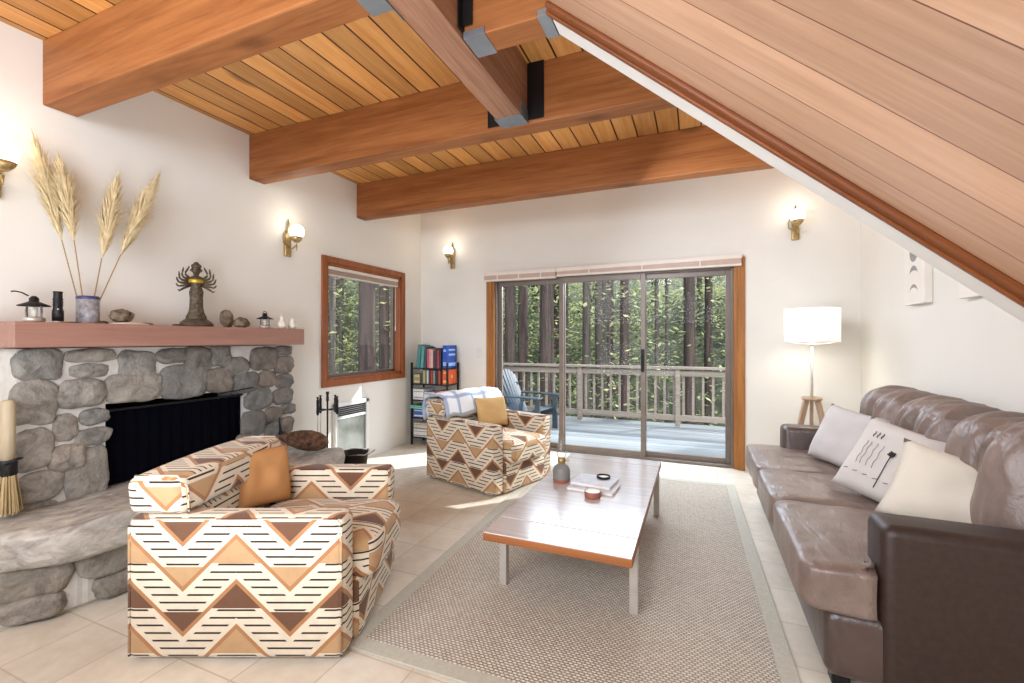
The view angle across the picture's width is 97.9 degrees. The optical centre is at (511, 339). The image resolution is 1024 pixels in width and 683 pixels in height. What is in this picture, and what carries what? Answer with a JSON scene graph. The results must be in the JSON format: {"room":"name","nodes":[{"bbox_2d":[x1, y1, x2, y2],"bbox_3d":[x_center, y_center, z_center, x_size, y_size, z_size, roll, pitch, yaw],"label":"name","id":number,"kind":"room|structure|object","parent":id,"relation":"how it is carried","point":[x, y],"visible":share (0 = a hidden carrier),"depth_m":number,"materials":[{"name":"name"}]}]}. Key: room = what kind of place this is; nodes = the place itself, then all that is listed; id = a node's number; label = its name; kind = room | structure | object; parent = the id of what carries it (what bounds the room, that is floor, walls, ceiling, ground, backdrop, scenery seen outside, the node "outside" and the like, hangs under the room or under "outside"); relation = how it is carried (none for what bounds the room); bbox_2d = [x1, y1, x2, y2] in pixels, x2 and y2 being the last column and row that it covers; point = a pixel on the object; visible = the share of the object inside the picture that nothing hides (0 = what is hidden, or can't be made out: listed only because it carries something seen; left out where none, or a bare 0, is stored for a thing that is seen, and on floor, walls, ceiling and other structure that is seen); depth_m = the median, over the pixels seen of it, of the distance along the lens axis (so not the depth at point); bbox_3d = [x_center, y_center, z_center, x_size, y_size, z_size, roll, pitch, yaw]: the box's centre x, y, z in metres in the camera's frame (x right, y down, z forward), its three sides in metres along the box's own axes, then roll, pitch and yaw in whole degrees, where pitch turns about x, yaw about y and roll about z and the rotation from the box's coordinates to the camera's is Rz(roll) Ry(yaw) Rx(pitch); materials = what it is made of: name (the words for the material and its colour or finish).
{"room":"living room","nodes":[
{"label":"living room","id":0,"kind":"room"},
{"bbox_2d":[0,21,420,456],"bbox_3d":[-2.700,-0.188,2.495,0.140,2.975,7.740,0,0,23],"label":"wall","id":1,"kind":"structure","parent":0,"point":[210,213],"depth_m":3.19,"materials":[{"name":"paint"}]},
{"bbox_2d":[0,139,20,197],"bbox_3d":[-2.615,-0.908,2.273,0.191,0.336,0.132,0,0,23],"label":"wall sconce","id":2,"kind":"object","parent":1,"relation":"attached to","point":[10,155],"visible":1,"depth_m":2.25,"materials":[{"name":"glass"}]},
{"bbox_2d":[282,219,304,256],"bbox_3d":[-1.925,-0.908,3.936,0.191,0.336,0.132,0,0,23],"label":"wall sconce","id":3,"kind":"object","parent":1,"relation":"attached to","point":[295,233],"visible":1,"depth_m":3.92,"materials":[{"name":"gold metal"}]},
{"bbox_2d":[333,398,368,449],"bbox_3d":[-1.691,0.945,4.707,0.030,0.610,0.500,0,0,23],"label":"wall heater","id":4,"kind":"object","parent":1,"relation":"attached to","point":[353,415],"visible":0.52,"depth_m":4.71,"materials":[{"name":"metal"}]},
{"bbox_2d":[338,403,365,416],"bbox_3d":[-1.688,0.733,4.706,0.012,0.091,0.410,0,0,23],"label":"grille","id":5,"kind":"object","parent":4,"relation":"attached to","point":[349,409],"depth_m":4.70,"materials":[{"name":"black metal"}]},
{"bbox_2d":[321,254,404,387],"bbox_3d":[-1.659,-0.182,4.978,0.162,1.299,1.329,0,0,23],"label":"window","id":6,"kind":"structure","parent":1,"relation":"in","point":[396,370],"depth_m":5.01,"materials":[{"name":"brown wood"}]},
{"bbox_2d":[328,265,397,330],"bbox_3d":[-1.632,-0.428,4.966,0.060,0.630,1.140,0,0,23],"label":"window blind","id":7,"kind":"object","parent":6,"relation":"attached to","point":[332,271],"visible":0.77,"depth_m":4.91,"materials":[{"name":"fabric"}]},
{"bbox_2d":[0,0,772,213],"bbox_3d":[-0.459,-1.715,1.490,5.050,0.080,7.880,0,0,23],"label":"ceiling","id":8,"kind":"structure","parent":0,"point":[368,60],"depth_m":2.92,"materials":[{"name":"brown wood"}]},
{"bbox_2d":[43,0,369,116],"bbox_3d":[-1.550,-1.494,2.129,2.266,0.363,0.154,0,0,23],"label":"ceiling beam","id":9,"kind":"structure","parent":8,"relation":"attached to","point":[129,49],"depth_m":2.12,"materials":[{"name":"brown wood"}]},
{"bbox_2d":[356,0,543,128],"bbox_3d":[-0.409,-1.493,1.703,0.370,0.364,2.243,0,0,23],"label":"joist","id":10,"kind":"object","parent":9,"relation":"attached to","point":[511,89],"visible":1,"depth_m":2.24,"materials":[{"name":"brown wood"}]},
{"bbox_2d":[458,0,558,57],"bbox_3d":[-0.008,-1.493,1.936,0.397,0.364,0.220,0,0,23],"label":"joist","id":11,"kind":"object","parent":10,"relation":"attached to","point":[487,27],"visible":0.87,"depth_m":1.91,"materials":[{"name":"brown wood"}]},
{"bbox_2d":[249,50,675,183],"bbox_3d":[0.081,-1.494,2.792,4.770,0.363,0.140,0,0,23],"label":"ceiling beam","id":12,"kind":"structure","parent":8,"relation":"attached to","point":[580,88],"depth_m":2.99,"materials":[{"name":"brown wood"}]},
{"bbox_2d":[357,125,773,220],"bbox_3d":[0.557,-1.494,3.940,4.770,0.363,0.134,0,0,23],"label":"ceiling beam","id":13,"kind":"structure","parent":8,"relation":"attached to","point":[701,151],"depth_m":3.92,"materials":[{"name":"brown wood"}]},
{"bbox_2d":[0,438,866,682],"bbox_3d":[-0.459,1.350,1.490,5.050,0.100,7.880,0,0,23],"label":"floor","id":14,"kind":"structure","parent":0,"point":[88,643],"depth_m":2.00,"materials":[{"name":"tile"}]},
{"bbox_2d":[0,345,344,625],"bbox_3d":[-2.218,0.672,2.981,1.260,1.257,1.939,0,0,23],"label":"fireplace","id":15,"kind":"object","parent":14,"relation":"on","point":[90,420],"visible":0.66,"depth_m":2.49,"materials":[{"name":"stone"}]},
{"bbox_2d":[0,400,22,516],"bbox_3d":[-2.466,0.573,2.184,0.102,0.556,0.107,0,0,-27],"label":"broom","id":16,"kind":"object","parent":15,"relation":"on","point":[10,494],"visible":1,"depth_m":2.17,"materials":[{"name":"beige plant"}]},
{"bbox_2d":[0,321,303,347],"bbox_3d":[-2.230,-0.027,3.020,0.325,0.130,1.730,0,0,23],"label":"mantel shelf","id":17,"kind":"object","parent":15,"relation":"on","point":[13,334],"visible":1,"depth_m":2.60,"materials":[{"name":"brown wood"}]},
{"bbox_2d":[11,290,50,321],"bbox_3d":[-2.474,-0.171,2.309,0.126,0.158,0.126,0,0,-21],"label":"lantern","id":18,"kind":"object","parent":17,"relation":"on","point":[33,302],"visible":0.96,"depth_m":2.30,"materials":[{"name":"metal"}]},
{"bbox_2d":[51,291,63,321],"bbox_3d":[-2.408,-0.174,2.365,0.049,0.165,0.049,0,0,5],"label":"torch","id":19,"kind":"object","parent":17,"relation":"on","point":[57,313],"visible":0.96,"depth_m":2.35,"materials":[{"name":"black metal"}]},
{"bbox_2d":[75,295,99,322],"bbox_3d":[-2.405,-0.170,2.529,0.104,0.156,0.103,0,0,23],"label":"vase","id":20,"kind":"object","parent":17,"relation":"on","point":[87,307],"visible":0.86,"depth_m":2.49,"materials":[{"name":"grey ceramic"}]},
{"bbox_2d":[24,126,76,295],"bbox_3d":[-2.516,-0.637,2.429,0.175,1.030,0.237,0,0,23],"label":"pampas grass","id":21,"kind":"object","parent":20,"relation":"in","point":[41,167],"depth_m":2.39,"materials":[{"name":"plant"}]},
{"bbox_2d":[49,150,85,294],"bbox_3d":[-2.459,-0.587,2.460,0.179,0.930,0.163,0,0,-35],"label":"pampas grass","id":22,"kind":"object","parent":20,"relation":"in","point":[66,194],"depth_m":2.44,"materials":[{"name":"plant"}]},
{"bbox_2d":[92,171,127,295],"bbox_3d":[-2.386,-0.580,2.651,0.178,0.917,0.168,0,0,-41],"label":"pampas grass","id":23,"kind":"object","parent":20,"relation":"in","point":[110,215],"depth_m":2.62,"materials":[{"name":"plant"}]},
{"bbox_2d":[100,170,162,299],"bbox_3d":[-2.348,-0.621,2.734,0.173,1.000,0.388,0,0,23],"label":"pampas grass","id":24,"kind":"object","parent":20,"relation":"in","point":[136,222],"depth_m":2.76,"materials":[{"name":"plant"}]},
{"bbox_2d":[108,309,134,322],"bbox_3d":[-2.329,-0.145,2.661,0.084,0.082,0.129,0,0,23],"label":"rock","id":25,"kind":"object","parent":17,"relation":"on","point":[119,315],"visible":0.97,"depth_m":2.64,"materials":[{"name":"stone"}]},
{"bbox_2d":[176,262,216,326],"bbox_3d":[-2.163,-0.314,3.055,0.204,0.444,0.194,0,0,3],"label":"statue","id":26,"kind":"object","parent":17,"relation":"on","point":[196,316],"visible":0.98,"depth_m":3.03,"materials":[{"name":"stone"}]},
{"bbox_2d":[219,310,233,326],"bbox_3d":[-2.088,-0.157,3.265,0.076,0.130,0.094,0,0,7],"label":"burl","id":27,"kind":"object","parent":17,"relation":"on","point":[226,317],"visible":0.94,"depth_m":3.24,"materials":[{"name":"wood"}]},
{"bbox_2d":[233,317,249,326],"bbox_3d":[-2.022,-0.133,3.341,0.086,0.082,0.117,0,0,23],"label":"burl","id":28,"kind":"object","parent":17,"relation":"on","point":[240,321],"visible":0.91,"depth_m":3.31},
{"bbox_2d":[256,311,272,327],"bbox_3d":[-1.963,-0.161,3.542,0.120,0.138,0.119,0,0,23],"label":"lantern","id":29,"kind":"object","parent":17,"relation":"on","point":[264,315],"visible":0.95,"depth_m":3.53,"materials":[{"name":"metal"}]},
{"bbox_2d":[277,317,286,328],"bbox_3d":[-1.878,-0.140,3.642,0.068,0.095,0.067,0,0,-27],"label":"jug","id":30,"kind":"object","parent":17,"relation":"on","point":[281,324],"visible":0.93,"depth_m":3.62,"materials":[{"name":"ceramic"}]},
{"bbox_2d":[105,396,239,485],"bbox_3d":[-2.254,0.649,3.035,0.012,0.438,0.856,0,0,23],"label":"curtain","id":31,"kind":"object","parent":15,"relation":"hanging from","point":[142,439],"depth_m":2.94,"materials":[{"name":"metal"}]},
{"bbox_2d":[278,417,328,450],"bbox_3d":[-1.644,0.747,3.495,0.401,0.267,0.178,0,0,-9],"label":"bellows","id":32,"kind":"object","parent":15,"relation":"on","point":[306,440],"visible":0.89,"depth_m":3.44,"materials":[{"name":"brown wood"}]},
{"bbox_2d":[128,436,400,656],"bbox_3d":[-1.075,0.917,2.187,0.972,0.743,0.800,0,0,0],"label":"armchair","id":33,"kind":"object","parent":14,"relation":"on","point":[303,575],"visible":0.97,"depth_m":1.79,"materials":[{"name":"fabric"}]},
{"bbox_2d":[128,437,280,512],"bbox_3d":[-1.430,0.626,2.187,0.263,0.162,0.796,0,0,0],"label":"cushion","id":34,"kind":"object","parent":33,"relation":"on","point":[187,484],"depth_m":1.91,"materials":[{"name":"fabric"}]},
{"bbox_2d":[237,444,290,507],"bbox_3d":[-1.297,0.710,2.316,0.168,0.316,0.318,0,0,32],"label":"cushion","id":35,"kind":"object","parent":33,"relation":"on","point":[268,481],"visible":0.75,"depth_m":2.28,"materials":[{"name":"orange fabric"}]},
{"bbox_2d":[268,498,400,577],"bbox_3d":[-0.939,0.955,2.187,0.700,0.240,0.532,0,0,0],"label":"seat cushion","id":36,"kind":"object","parent":33,"relation":"on","point":[376,521],"depth_m":2.15,"materials":[{"name":"fabric"}]},
{"bbox_2d":[316,391,338,447],"bbox_3d":[-1.696,0.887,4.106,0.230,0.825,0.235,0,0,23],"label":"fireplace tools","id":37,"kind":"object","parent":14,"relation":"on","point":[319,409],"visible":0.48,"depth_m":4.10,"materials":[{"name":"black metal"}]},
{"bbox_2d":[344,448,374,463],"bbox_3d":[-1.393,1.133,3.936,0.268,0.335,0.267,0,0,42],"label":"bucket","id":38,"kind":"object","parent":14,"relation":"on","point":[352,455],"visible":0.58,"depth_m":3.91,"materials":[{"name":"black metal"}]},
{"bbox_2d":[411,362,458,443],"bbox_3d":[-0.964,0.790,5.585,0.532,1.020,0.282,0,0,23],"label":"shelf","id":39,"kind":"object","parent":14,"relation":"on","point":[447,369],"visible":0.43,"depth_m":5.55,"materials":[{"name":"black metal"}]},
{"bbox_2d":[414,429,426,436],"bbox_3d":[-1.076,1.155,5.615,0.240,0.090,0.222,0,0,23],"label":"game box","id":40,"kind":"object","parent":39,"relation":"on","point":[418,433],"visible":0.42,"depth_m":5.52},
{"bbox_2d":[414,420,426,429],"bbox_3d":[-1.083,1.070,5.612,0.220,0.080,0.212,0,0,23],"label":"game box","id":41,"kind":"object","parent":40,"relation":"on","point":[421,425],"visible":0.5,"depth_m":5.53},
{"bbox_2d":[413,387,432,399],"bbox_3d":[-1.122,0.675,5.634,0.150,0.130,0.222,0,0,23],"label":"game box","id":42,"kind":"object","parent":39,"relation":"on","point":[418,393],"visible":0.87,"depth_m":5.54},
{"bbox_2d":[416,344,429,367],"bbox_3d":[-1.120,0.203,5.628,0.079,0.294,0.200,0,0,23],"label":"book","id":43,"kind":"object","parent":39,"relation":"on","point":[418,362],"visible":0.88,"depth_m":5.54,"materials":[{"name":"paper"}]},
{"bbox_2d":[420,346,432,367],"bbox_3d":[-1.069,0.209,5.607,0.064,0.278,0.200,0,0,23],"label":"book","id":44,"kind":"object","parent":39,"relation":"on","point":[422,347],"visible":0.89,"depth_m":5.51,"materials":[{"name":"paper"}]},
{"bbox_2d":[443,345,456,368],"bbox_3d":[-0.767,0.205,5.495,0.064,0.280,0.236,0,0,23],"label":"game box","id":45,"kind":"object","parent":39,"relation":"on","point":[449,351],"visible":0.99,"depth_m":5.45,"materials":[{"name":"cardboard"}]},
{"bbox_2d":[443,369,456,384],"bbox_3d":[-0.767,0.448,5.495,0.064,0.185,0.236,0,0,23],"label":"game box","id":46,"kind":"object","parent":39,"relation":"on","point":[453,372],"visible":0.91,"depth_m":5.47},
{"bbox_2d":[427,397,549,495],"bbox_3d":[-0.191,0.917,4.205,0.972,0.743,0.800,0,0,41],"label":"armchair","id":47,"kind":"object","parent":14,"relation":"on","point":[465,451],"visible":0.81,"depth_m":3.92,"materials":[{"name":"fabric"}]},
{"bbox_2d":[427,397,445,416],"bbox_3d":[-0.461,0.626,4.436,0.263,0.162,0.796,0,0,41],"label":"cushion","id":48,"kind":"object","parent":47,"relation":"on","point":[436,407],"depth_m":4.13,"materials":[{"name":"fabric"}]},
{"bbox_2d":[422,387,501,420],"bbox_3d":[-0.456,0.625,4.425,0.374,0.290,0.807,0,0,41],"label":"throw blanket","id":49,"kind":"object","parent":47,"relation":"on","point":[462,402],"visible":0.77,"depth_m":4.23,"materials":[{"name":"fabric"}]},
{"bbox_2d":[474,396,508,425],"bbox_3d":[-0.196,0.702,4.357,0.341,0.285,0.176,0,0,-33],"label":"cushion","id":50,"kind":"object","parent":47,"relation":"on","point":[489,410],"visible":0.91,"depth_m":4.30,"materials":[{"name":"fabric"}]},
{"bbox_2d":[503,427,545,463],"bbox_3d":[-0.088,0.955,4.117,0.700,0.240,0.532,0,0,41],"label":"seat cushion","id":51,"kind":"object","parent":47,"relation":"on","point":[521,445],"depth_m":3.90,"materials":[{"name":"fabric"}]},
{"bbox_2d":[348,465,800,682],"bbox_3d":[0.627,1.294,2.934,1.770,0.011,2.920,0,0,21],"label":"area rug","id":52,"kind":"object","parent":14,"relation":"on","point":[707,613],"visible":0.69,"depth_m":2.10,"materials":[{"name":"carpet"}]},
{"bbox_2d":[483,453,660,614],"bbox_3d":[0.503,1.112,2.806,0.710,0.354,1.660,0,0,23],"label":"coffee table","id":53,"kind":"object","parent":52,"relation":"on","point":[550,517],"visible":0.98,"depth_m":2.35,"materials":[{"name":"wood"}]},
{"bbox_2d":[553,433,569,482],"bbox_3d":[0.329,0.777,2.960,0.114,0.315,0.114,0,0,23],"label":"oil lamp","id":54,"kind":"object","parent":53,"relation":"on","point":[561,471],"visible":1,"depth_m":2.93,"materials":[{"name":"glass"}]},
{"bbox_2d":[584,488,600,499],"bbox_3d":[0.480,0.917,2.659,0.096,0.036,0.095,0,0,23],"label":"candle tin","id":55,"kind":"object","parent":53,"relation":"on","point":[590,493],"visible":1,"depth_m":2.63,"materials":[{"name":"metal"}]},
{"bbox_2d":[567,483,620,496],"bbox_3d":[0.518,0.926,2.816,0.290,0.018,0.210,0,0,27],"label":"magazine","id":56,"kind":"object","parent":53,"relation":"on","point":[615,488],"visible":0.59,"depth_m":2.75,"materials":[{"name":"paper"}]},
{"bbox_2d":[570,473,618,490],"bbox_3d":[0.531,0.906,2.860,0.260,0.022,0.200,0,0,30],"label":"magazine","id":57,"kind":"object","parent":56,"relation":"on","point":[583,479],"visible":0.98,"depth_m":2.82,"materials":[{"name":"paper"}]},
{"bbox_2d":[784,307,840,424],"bbox_3d":[2.624,0.505,3.933,0.443,1.559,0.452,0,0,23],"label":"floor lamp","id":58,"kind":"object","parent":14,"relation":"on","point":[806,324],"visible":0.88,"depth_m":3.78,"materials":[{"name":"white fabric"}]},
{"bbox_2d":[746,385,1023,682],"bbox_3d":[1.966,0.800,2.460,1.034,1.000,2.150,0,0,23],"label":"leather sofa","id":59,"kind":"object","parent":14,"relation":"on","point":[883,597],"visible":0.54,"depth_m":1.62,"materials":[{"name":"brown leather"}]},
{"bbox_2d":[746,444,839,488],"bbox_3d":[2.160,0.922,3.121,0.886,0.220,0.774,0,0,23],"label":"seat cushion","id":60,"kind":"object","parent":59,"relation":"on","point":[758,456],"depth_m":3.07,"materials":[{"name":"leather"}]},
{"bbox_2d":[758,469,878,524],"bbox_3d":[1.897,0.920,2.488,0.886,0.218,0.584,0,0,23],"label":"seat cushion","id":61,"kind":"object","parent":59,"relation":"on","point":[774,485],"depth_m":2.46,"materials":[{"name":"leather"}]},
{"bbox_2d":[773,500,877,621],"bbox_3d":[1.635,0.920,1.855,0.887,0.222,0.774,0,0,23],"label":"seat cushion","id":62,"kind":"object","parent":59,"relation":"on","point":[830,564],"depth_m":1.74,"materials":[{"name":"leather"}]},
{"bbox_2d":[807,403,891,466],"bbox_3d":[2.178,0.643,2.904,0.238,0.407,0.448,0,0,-7],"label":"sofa cushion","id":63,"kind":"object","parent":59,"relation":"on","point":[840,429],"visible":0.72,"depth_m":2.90,"materials":[{"name":"grey fabric"}]},
{"bbox_2d":[830,416,945,502],"bbox_3d":[1.959,0.646,2.272,0.294,0.447,0.498,0,0,-13],"label":"sofa cushion","id":64,"kind":"object","parent":59,"relation":"on","point":[870,468],"visible":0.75,"depth_m":2.31,"materials":[{"name":"fabric"}]},
{"bbox_2d":[859,385,937,423],"bbox_3d":[2.492,0.587,2.880,0.380,0.569,0.584,0,0,23],"label":"cushion","id":65,"kind":"object","parent":59,"relation":"on","point":[884,402],"depth_m":2.79,"materials":[{"name":"leather"}]},
{"bbox_2d":[874,438,977,522],"bbox_3d":[1.931,0.685,1.881,0.270,0.442,0.600,0,0,-40],"label":"sofa cushion","id":66,"kind":"object","parent":59,"relation":"on","point":[927,482],"visible":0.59,"depth_m":1.92,"materials":[{"name":"beige fabric"}]},
{"bbox_2d":[894,395,1002,442],"bbox_3d":[2.266,0.584,2.335,0.375,0.569,0.584,0,0,23],"label":"cushion","id":67,"kind":"object","parent":59,"relation":"on","point":[934,417],"depth_m":2.24,"materials":[{"name":"leather"}]},
{"bbox_2d":[944,411,1023,529],"bbox_3d":[2.042,0.587,1.789,0.380,0.568,0.584,0,0,23],"label":"cushion","id":68,"kind":"object","parent":59,"relation":"on","point":[991,443],"depth_m":1.71,"materials":[{"name":"leather"}]},
{"bbox_2d":[549,415,724,456],"bbox_3d":[1.545,1.420,6.336,11.000,0.120,2.610,0,0,23],"label":"floor","id":69,"kind":"structure","parent":0,"point":[705,440],"depth_m":6.35,"materials":[{"name":"wood"}]},
{"bbox_2d":[503,369,558,427],"bbox_3d":[0.187,0.908,6.858,0.917,0.903,0.754,0,0,33],"label":"chair","id":70,"kind":"object","parent":69,"relation":"on","point":[513,396],"visible":0.54,"depth_m":6.88,"materials":[{"name":"blue paint"}]},
{"bbox_2d":[503,363,724,426],"bbox_3d":[3.095,0.890,6.836,7.520,0.940,0.140,0,0,23],"label":"deck railing","id":71,"kind":"object","parent":69,"relation":"on","point":[579,370],"visible":0.48,"depth_m":7.35,"materials":[{"name":"wood"}]},
{"bbox_2d":[421,168,860,470],"bbox_3d":[1.023,-0.188,5.064,4.770,2.975,0.140,0,0,23],"label":"wall","id":72,"kind":"structure","parent":0,"point":[747,214],"depth_m":4.56,"materials":[{"name":"paint"}]},
{"bbox_2d":[443,243,454,268],"bbox_3d":[-0.792,-1.078,5.640,0.132,0.336,0.191,0,0,23],"label":"wall sconce","id":73,"kind":"object","parent":72,"relation":"attached to","point":[448,251],"visible":1,"depth_m":5.61,"materials":[{"name":"gold metal"}]},
{"bbox_2d":[484,268,556,281],"bbox_3d":[0.085,-0.350,5.320,0.920,0.950,0.059,0,0,23],"label":"door blind","id":74,"kind":"object","parent":72,"relation":"attached to","point":[537,273],"visible":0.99,"depth_m":5.29,"materials":[{"name":"white fabric"}]},
{"bbox_2d":[486,257,744,470],"bbox_3d":[1.029,0.235,5.050,2.852,2.130,0.162,0,0,23],"label":"door","id":75,"kind":"structure","parent":72,"relation":"in","point":[734,457],"depth_m":4.85,"materials":[{"name":"brown wood"}]},
{"bbox_2d":[556,254,741,349],"bbox_3d":[1.394,-0.375,4.777,1.905,0.950,0.059,0,0,23],"label":"door blind","id":76,"kind":"object","parent":72,"relation":"attached to","point":[731,260],"visible":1,"depth_m":4.69,"materials":[{"name":"white fabric"}]},
{"bbox_2d":[787,205,805,240],"bbox_3d":[2.682,-1.123,4.200,0.132,0.336,0.191,0,0,23],"label":"wall sconce","id":77,"kind":"object","parent":72,"relation":"attached to","point":[797,216],"visible":1,"depth_m":4.16,"materials":[{"name":"gold metal"}]},
{"bbox_2d":[861,222,1023,412],"bbox_3d":[1.835,-0.188,0.614,0.140,2.975,7.740,0,0,23],"label":"wall","id":78,"kind":"structure","parent":0,"point":[970,349],"depth_m":2.84,"materials":[{"name":"paint"}]},
{"bbox_2d":[545,0,1023,322],"bbox_3d":[0.809,-0.679,0.918,1.906,1.685,1.385,0,0,23],"label":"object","id":79,"kind":"structure","parent":78,"relation":"attached to","point":[906,117],"depth_m":1.12,"materials":[{"name":"brown wood"}]},
{"bbox_2d":[904,249,932,305],"bbox_3d":[2.717,-0.610,2.987,0.045,0.740,0.300,0,0,23],"label":"canvas","id":80,"kind":"object","parent":78,"relation":"attached to","point":[918,274],"visible":0.53,"depth_m":2.96},
{"bbox_2d":[959,283,980,298],"bbox_3d":[2.437,-0.505,2.302,0.038,0.550,0.400,0,0,23],"label":"canvas","id":81,"kind":"object","parent":78,"relation":"attached to","point":[964,292],"visible":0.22,"depth_m":2.43},
{"label":"outside","id":82,"kind":"structure","parent":0,"visible":0},
{"bbox_2d":[328,276,724,425],"bbox_3d":[1.038,-4.495,23.386,76.000,16.619,56.000,0,0,23],"label":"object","id":83,"kind":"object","parent":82,"point":[717,345],"depth_m":25.57,"materials":[{"name":"plant"}]},
{"bbox_2d":[329,276,335,373],"bbox_3d":[-4.818,-4.610,11.992,0.276,17.001,0.274,0,0,29],"label":"tree","id":84,"kind":"object","parent":83,"relation":"on","point":[332,280],"visible":0.17,"depth_m":11.92,"materials":[{"name":"grey plant"}]},
{"bbox_2d":[339,278,342,372],"bbox_3d":[-4.979,-4.674,12.994,0.166,17.000,0.166,0,0,44],"label":"tree","id":85,"kind":"object","parent":83,"relation":"on","point":[340,279],"visible":0.13,"depth_m":12.95,"materials":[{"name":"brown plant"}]},
{"bbox_2d":[336,277,345,357],"bbox_3d":[-9.336,-7.822,24.193,0.640,18.003,0.633,0,0,-37],"label":"tree","id":86,"kind":"object","parent":83,"relation":"on","point":[337,280],"visible":0.04,"depth_m":23.96,"materials":[{"name":"green plant"}]},
{"bbox_2d":[358,281,375,370],"bbox_3d":[-3.238,-4.684,9.963,0.567,17.001,0.576,0,0,-30],"label":"tree","id":87,"kind":"object","parent":83,"relation":"on","point":[366,342],"visible":0.18,"depth_m":9.80,"materials":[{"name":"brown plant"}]},
{"bbox_2d":[375,284,378,369],"bbox_3d":[-6.077,-6.228,20.103,0.459,18.002,0.459,0,0,41],"label":"tree","id":88,"kind":"object","parent":83,"relation":"on","point":[377,285],"visible":0.04,"depth_m":19.95,"materials":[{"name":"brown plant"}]},
{"bbox_2d":[379,286,389,368],"bbox_3d":[-3.146,-4.613,11.008,0.376,17.001,0.382,0,0,-15],"label":"tree","id":89,"kind":"object","parent":83,"relation":"on","point":[383,294],"visible":0.12,"depth_m":10.91,"materials":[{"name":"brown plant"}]},
{"bbox_2d":[504,286,514,403],"bbox_3d":[-0.064,-4.799,11.015,0.413,17.001,0.394,0,0,23],"label":"tree","id":90,"kind":"object","parent":83,"relation":"on","point":[509,291],"visible":0.16,"depth_m":10.90,"materials":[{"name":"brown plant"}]},
{"bbox_2d":[518,286,528,405],"bbox_3d":[0.303,-4.774,12.506,0.456,17.001,0.454,0,0,38],"label":"tree","id":91,"kind":"object","parent":83,"relation":"on","point":[523,352],"visible":0.14,"depth_m":12.37,"materials":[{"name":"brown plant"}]},
{"bbox_2d":[328,276,724,426],"bbox_3d":[2.707,-5.571,23.344,54.966,18.993,34.373,0,0,19],"label":"foliage","id":92,"kind":"object","parent":83,"relation":"on","point":[578,308],"visible":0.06,"depth_m":19.06,"materials":[{"name":"plant"}]},
{"bbox_2d":[539,284,553,414],"bbox_3d":[0.905,-4.853,11.535,0.597,17.002,0.578,0,0,-36],"label":"tree","id":93,"kind":"object","parent":83,"relation":"on","point":[546,326],"visible":0.13,"depth_m":11.35,"materials":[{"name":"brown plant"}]},
{"bbox_2d":[554,284,558,363],"bbox_3d":[2.383,-7.432,23.109,0.817,18.005,0.843,0,0,18],"label":"tree","id":94,"kind":"object","parent":83,"relation":"on","point":[556,313],"visible":0.03,"depth_m":22.82,"materials":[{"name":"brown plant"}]},
{"bbox_2d":[566,283,568,415],"bbox_3d":[2.204,-5.722,18.266,0.341,18.000,0.351,0,0,42],"label":"tree","id":95,"kind":"object","parent":83,"relation":"on","point":[567,289],"visible":0.1,"depth_m":18.17,"materials":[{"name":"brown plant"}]},
{"bbox_2d":[582,282,590,417],"bbox_3d":[2.323,-4.815,13.981,0.381,17.001,0.386,0,0,-21],"label":"tree","id":96,"kind":"object","parent":83,"relation":"on","point":[586,326],"visible":0.15,"depth_m":13.88,"materials":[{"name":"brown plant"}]},
{"bbox_2d":[594,281,602,417],"bbox_3d":[2.925,-4.784,15.015,0.373,17.001,0.371,0,0,-5],"label":"tree","id":97,"kind":"object","parent":83,"relation":"on","point":[598,301],"visible":0.16,"depth_m":14.91,"materials":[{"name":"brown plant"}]},
{"bbox_2d":[602,281,606,418],"bbox_3d":[3.321,-5.328,16.224,0.459,18.002,0.459,0,0,-44],"label":"tree","id":98,"kind":"object","parent":83,"relation":"on","point":[604,289],"visible":0.1,"depth_m":16.07,"materials":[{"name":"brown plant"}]},
{"bbox_2d":[607,281,610,418],"bbox_3d":[3.256,-4.773,14.995,0.185,17.000,0.188,0,0,10],"label":"tree","id":99,"kind":"object","parent":83,"relation":"on","point":[608,282],"visible":0.17,"depth_m":14.95,"materials":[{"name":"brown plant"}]},
{"bbox_2d":[611,281,616,396],"bbox_3d":[4.220,-6.353,19.630,0.843,18.005,0.817,0,0,-28],"label":"tree","id":100,"kind":"object","parent":83,"relation":"on","point":[614,391],"visible":0.09,"depth_m":19.37,"materials":[{"name":"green plant"}]},
{"bbox_2d":[619,280,629,419],"bbox_3d":[3.272,-4.799,13.002,0.407,17.001,0.405,0,0,26],"label":"tree","id":101,"kind":"object","parent":83,"relation":"on","point":[624,301],"visible":0.22,"depth_m":12.90,"materials":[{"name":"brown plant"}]},
{"bbox_2d":[654,279,659,421],"bbox_3d":[4.871,-4.739,14.998,0.214,17.000,0.212,0,0,41],"label":"tree","id":102,"kind":"object","parent":83,"relation":"on","point":[656,280],"visible":0.21,"depth_m":14.95,"materials":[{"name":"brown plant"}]},
{"bbox_2d":[665,279,668,413],"bbox_3d":[5.891,-5.427,17.011,0.186,17.000,0.193,0,0,-33],"label":"tree","id":103,"kind":"object","parent":83,"relation":"on","point":[666,280],"visible":0.27,"depth_m":16.95,"materials":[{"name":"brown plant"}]},
{"bbox_2d":[683,277,696,424],"bbox_3d":[4.782,-4.796,12.001,0.461,17.002,0.477,0,0,-18],"label":"tree","id":104,"kind":"object","parent":83,"relation":"on","point":[689,352],"visible":0.2,"depth_m":11.88,"materials":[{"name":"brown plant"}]},
{"bbox_2d":[696,277,702,329],"bbox_3d":[11.549,-9.392,27.475,0.459,18.002,0.459,0,0,-2],"label":"tree","id":105,"kind":"object","parent":83,"relation":"on","point":[699,280],"visible":0.08,"depth_m":27.33,"materials":[{"name":"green plant"}]},
{"bbox_2d":[703,276,712,424],"bbox_3d":[7.060,-5.292,16.015,0.423,17.001,0.425,0,0,-2],"label":"tree","id":106,"kind":"object","parent":83,"relation":"on","point":[708,309],"visible":0.18,"depth_m":15.88,"materials":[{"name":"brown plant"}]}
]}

